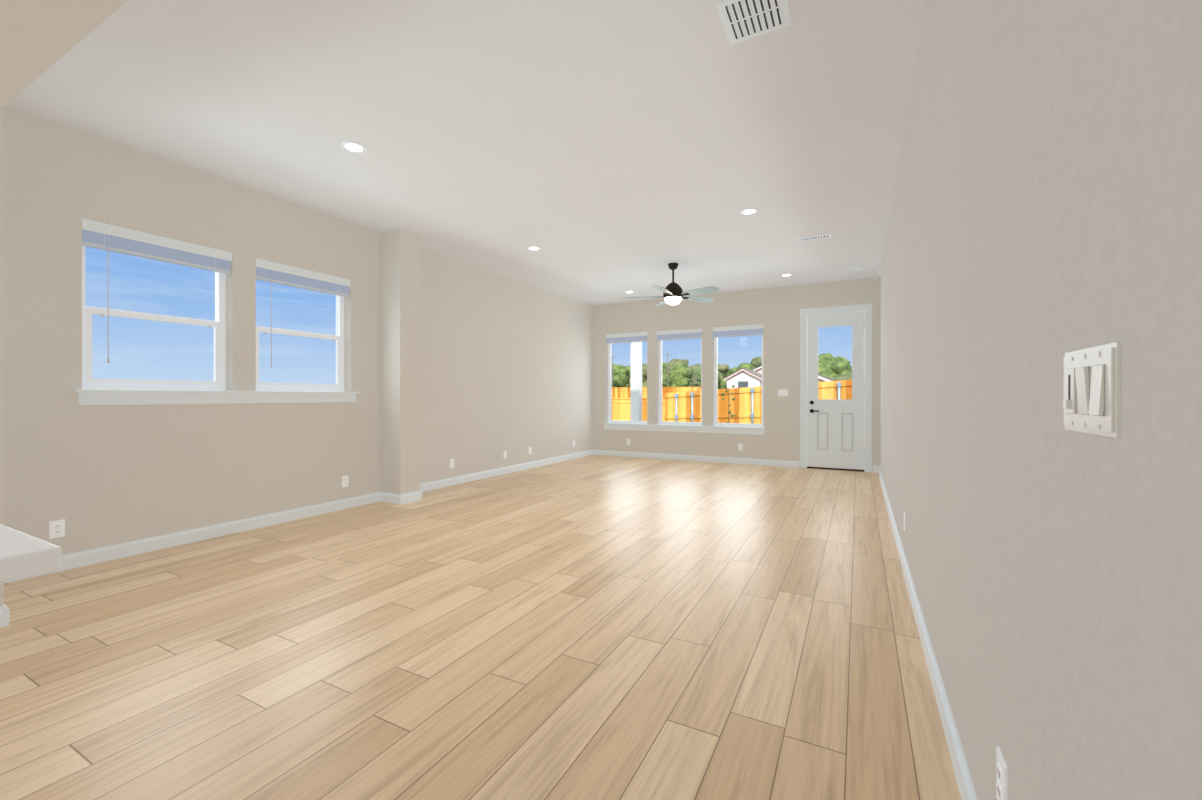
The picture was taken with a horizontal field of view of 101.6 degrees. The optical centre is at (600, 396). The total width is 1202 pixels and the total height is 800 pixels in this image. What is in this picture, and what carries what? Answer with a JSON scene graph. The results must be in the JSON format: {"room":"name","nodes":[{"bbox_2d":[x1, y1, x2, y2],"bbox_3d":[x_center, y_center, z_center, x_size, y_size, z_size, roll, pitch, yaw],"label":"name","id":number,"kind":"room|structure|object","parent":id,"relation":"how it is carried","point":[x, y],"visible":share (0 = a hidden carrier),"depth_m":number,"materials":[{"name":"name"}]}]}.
{"room":"empty living room","nodes":[
{"label":"empty living room","id":0,"kind":"room"},
{"bbox_2d":[0,106,3,606],"bbox_3d":[-4.774,-0.155,0.931,1.480,2.690,4.410,0,0,28],"label":"wall","id":1,"kind":"structure","parent":0,"point":[1,107],"depth_m":2.53,"materials":[{"name":"paint"}]},
{"bbox_2d":[0,0,127,106],"bbox_3d":[-2.289,-1.780,-0.487,7.200,0.560,4.610,0,0,28],"label":"ceiling","id":2,"kind":"structure","parent":0,"point":[34,34],"depth_m":2.02,"materials":[{"name":"paint"}]},
{"bbox_2d":[4,105,591,554],"bbox_3d":[-2.076,-0.335,6.630,0.200,3.050,8.190,0,0,28],"label":"wall","id":3,"kind":"structure","parent":0,"point":[506,362],"depth_m":4.26,"materials":[{"name":"paint"}]},
{"bbox_2d":[49,519,64,538],"bbox_3d":[-3.692,0.900,3.328,0.008,0.116,0.072,0,0,28],"label":"wall outlet","id":4,"kind":"object","parent":3,"relation":"attached to","point":[56,528],"visible":1,"depth_m":3.32,"materials":[{"name":"white plastic"}]},
{"bbox_2d":[82,218,231,390],"bbox_3d":[-3.505,-0.641,3.893,0.185,1.227,0.935,0,0,28],"label":"window","id":5,"kind":"structure","parent":3,"relation":"in","point":[98,235],"depth_m":3.82,"materials":[{"name":"white plastic"}]},
{"bbox_2d":[74,389,359,404],"bbox_3d":[-3.133,0.006,4.350,0.048,0.112,2.170,0,0,28],"label":"window sill","id":6,"kind":"structure","parent":3,"relation":"attached to","point":[85,396],"depth_m":4.04,"materials":[{"name":"white"}]},
{"bbox_2d":[256,258,350,391],"bbox_3d":[-2.983,-0.641,4.887,0.185,1.227,0.940,0,0,28],"label":"window","id":7,"kind":"structure","parent":3,"relation":"in","point":[268,271],"depth_m":4.89,"materials":[{"name":"white plastic"}]},
{"bbox_2d":[342,476,347,486],"bbox_3d":[-2.712,0.900,5.196,0.008,0.116,0.072,0,0,28],"label":"wall outlet","id":8,"kind":"object","parent":3,"relation":"attached to","point":[344,478],"visible":1,"depth_m":5.19,"materials":[{"name":"white plastic"}]},
{"bbox_2d":[450,459,453,467],"bbox_3d":[-1.993,0.900,6.564,0.008,0.116,0.072,0,0,28],"label":"wall outlet","id":9,"kind":"object","parent":3,"relation":"attached to","point":[451,460],"visible":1,"depth_m":6.56,"materials":[{"name":"white plastic"}]},
{"bbox_2d":[380,228,419,494],"bbox_3d":[-2.304,-0.335,5.620,0.335,3.050,0.280,0,0,28],"label":"pillar","id":10,"kind":"structure","parent":0,"point":[399,248],"depth_m":5.51,"materials":[{"name":"paint"}]},
{"bbox_2d":[7,0,926,305],"bbox_3d":[0.855,-1.960,5.091,6.820,0.200,8.190,0,0,28],"label":"ceiling","id":11,"kind":"structure","parent":0,"point":[623,141],"depth_m":3.30,"materials":[{"name":"paint"}]},
{"bbox_2d":[622,263,718,305],"bbox_3d":[0.993,-1.571,6.825,1.370,0.578,1.329,0,0,28],"label":"ceiling fan","id":12,"kind":"object","parent":11,"relation":"hanging from","point":[673,294],"depth_m":6.79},
{"bbox_2d":[716,0,790,44],"bbox_3d":[0.747,-1.853,2.381,0.300,0.015,0.300,0,0,28],"label":"ceiling vent","id":13,"kind":"object","parent":11,"relation":"in","point":[742,20],"visible":1,"depth_m":2.39,"materials":[{"name":"white metal"}]},
{"bbox_2d":[798,233,831,241],"bbox_3d":[2.498,-1.853,5.725,0.360,0.015,0.130,0,0,28],"label":"ceiling vent","id":14,"kind":"object","parent":11,"relation":"in","point":[830,234],"visible":1,"depth_m":5.71,"materials":[{"name":"white metal"}]},
{"bbox_2d":[853,266,862,270],"bbox_3d":[3.714,-1.843,7.074,0.132,0.034,0.132,0,0,28],"label":"smoke detector","id":15,"kind":"object","parent":11,"relation":"attached to","point":[859,268],"depth_m":7.04,"materials":[{"name":"white plastic"}]},
{"bbox_2d":[0,455,960,799],"bbox_3d":[-0.385,1.250,3.139,7.200,0.120,12.800,0,0,28],"label":"floor","id":16,"kind":"structure","parent":0,"point":[591,627],"depth_m":2.27,"materials":[{"name":"brown wood"}]},
{"bbox_2d":[0,524,60,580],"bbox_3d":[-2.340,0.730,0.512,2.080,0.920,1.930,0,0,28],"label":"countertop","id":17,"kind":"structure","parent":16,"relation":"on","point":[21,554],"depth_m":0.86,"materials":[{"name":"white stone"}]},
{"bbox_2d":[592,277,880,471],"bbox_3d":[2.798,-0.335,8.578,6.620,3.050,0.210,0,0,28],"label":"wall","id":18,"kind":"structure","parent":0,"point":[777,309],"depth_m":8.65,"materials":[{"name":"paint"}]},
{"bbox_2d":[606,332,646,423],"bbox_3d":[0.534,-0.349,9.763,0.910,1.812,0.185,0,0,28],"label":"window","id":19,"kind":"structure","parent":18,"relation":"in","point":[637,336],"depth_m":9.84,"materials":[{"name":"white plastic"}]},
{"bbox_2d":[657,328,701,425],"bbox_3d":[1.500,-0.349,9.256,0.890,1.812,0.185,0,0,28],"label":"window","id":20,"kind":"structure","parent":18,"relation":"in","point":[696,333],"depth_m":9.26,"materials":[{"name":"white plastic"}]},
{"bbox_2d":[603,423,765,434],"bbox_3d":[1.437,0.599,9.158,3.150,0.127,0.048,0,0,28],"label":"window sill","id":21,"kind":"structure","parent":18,"relation":"attached to","point":[612,426],"depth_m":9.07,"materials":[{"name":"white"}]},
{"bbox_2d":[713,324,762,426],"bbox_3d":[2.456,-0.349,8.754,0.890,1.812,0.185,0,0,28],"label":"window","id":22,"kind":"structure","parent":18,"relation":"in","point":[743,330],"depth_m":8.78,"materials":[{"name":"white plastic"}]},
{"bbox_2d":[738,444,742,449],"bbox_3d":[2.460,0.890,8.643,0.072,0.116,0.008,0,0,28],"label":"outlet","id":23,"kind":"object","parent":18,"relation":"attached to","point":[740,446],"depth_m":8.64,"materials":[{"name":"white plastic"}]},
{"bbox_2d":[778,390,787,395],"bbox_3d":[3.088,-0.060,8.312,0.164,0.116,0.010,0,0,28],"label":"switch","id":24,"kind":"object","parent":18,"relation":"attached to","point":[780,392],"depth_m":8.31,"materials":[{"name":"white plastic"}]},
{"bbox_2d":[800,304,871,471],"bbox_3d":[3.832,-0.134,8.019,1.046,2.648,0.238,0,0,28],"label":"back door","id":25,"kind":"structure","parent":18,"relation":"in","point":[836,434],"depth_m":7.95,"materials":[{"name":"white wood"}]},
{"bbox_2d":[881,0,1201,799],"bbox_3d":[1.305,-0.335,1.743,0.120,3.050,11.900,0,0,28],"label":"wall","id":26,"kind":"structure","parent":0,"point":[1046,205],"depth_m":0.79,"materials":[{"name":"paint"}]},
{"bbox_2d":[0,450,976,799],"bbox_3d":[-0.217,1.137,3.050,6.420,0.105,12.400,0,0,28],"label":"baseboard","id":27,"kind":"structure","parent":26,"relation":"attached to","point":[98,555],"depth_m":4.00,"materials":[{"name":"white wood"}]},
{"bbox_2d":[996,746,1006,799],"bbox_3d":[0.890,0.860,1.091,0.008,0.116,0.072,0,0,28],"label":"wall outlet","id":28,"kind":"object","parent":26,"relation":"attached to","point":[1001,768],"visible":1,"depth_m":1.08,"materials":[{"name":"white plastic"}]},
{"bbox_2d":[1063,342,1120,437],"bbox_3d":[0.671,-0.008,0.680,0.015,0.118,0.172,0,0,28],"label":"wall switch","id":29,"kind":"object","parent":26,"relation":"attached to","point":[1092,376],"visible":1,"depth_m":0.65,"materials":[{"name":"beige plastic"}]},
{"label":"outside","id":30,"kind":"structure","parent":0,"visible":0},
{"bbox_3d":[46.484,1.515,88.539,300.000,0.550,320.000,0,0,28],"label":"ground","id":31,"kind":"structure","parent":30,"visible":0},
{"bbox_2d":[631,342,641,420],"bbox_3d":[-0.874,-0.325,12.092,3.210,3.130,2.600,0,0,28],"label":"patio post","id":32,"kind":"object","parent":31,"relation":"on","point":[636,347],"visible":0.07,"depth_m":12.20,"materials":[{"name":"white"}]},
{"bbox_2d":[612,351,667,387],"bbox_3d":[8.080,-3.860,103.055,14.100,10.700,0.220,0,0,28],"label":"utility poles","id":33,"kind":"object","parent":31,"relation":"on","point":[667,351],"visible":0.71,"depth_m":103.09,"materials":[{"name":"brown wood"}]},
{"bbox_2d":[612,380,851,423],"bbox_3d":[5.646,0.220,18.178,25.098,2.541,8.662,0,0,28],"label":"fence","id":34,"kind":"object","parent":31,"relation":"on","point":[679,404],"visible":0.17,"depth_m":14.80,"materials":[{"name":"orange wood"}]},
{"bbox_2d":[613,353,851,422],"bbox_3d":[-21.432,-4.290,91.209,134.758,11.561,116.812,0,0,28],"label":"trees","id":35,"kind":"object","parent":31,"relation":"on","point":[839,368],"visible":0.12,"depth_m":107.57,"materials":[{"name":"green plant"}]},
{"bbox_2d":[724,365,835,388],"bbox_3d":[26.527,-2.770,73.006,17.700,8.520,50.860,0,0,28],"label":"houses","id":36,"kind":"structure","parent":31,"relation":"on","point":[742,378],"depth_m":78.32,"materials":[{"name":"white"}]}
]}

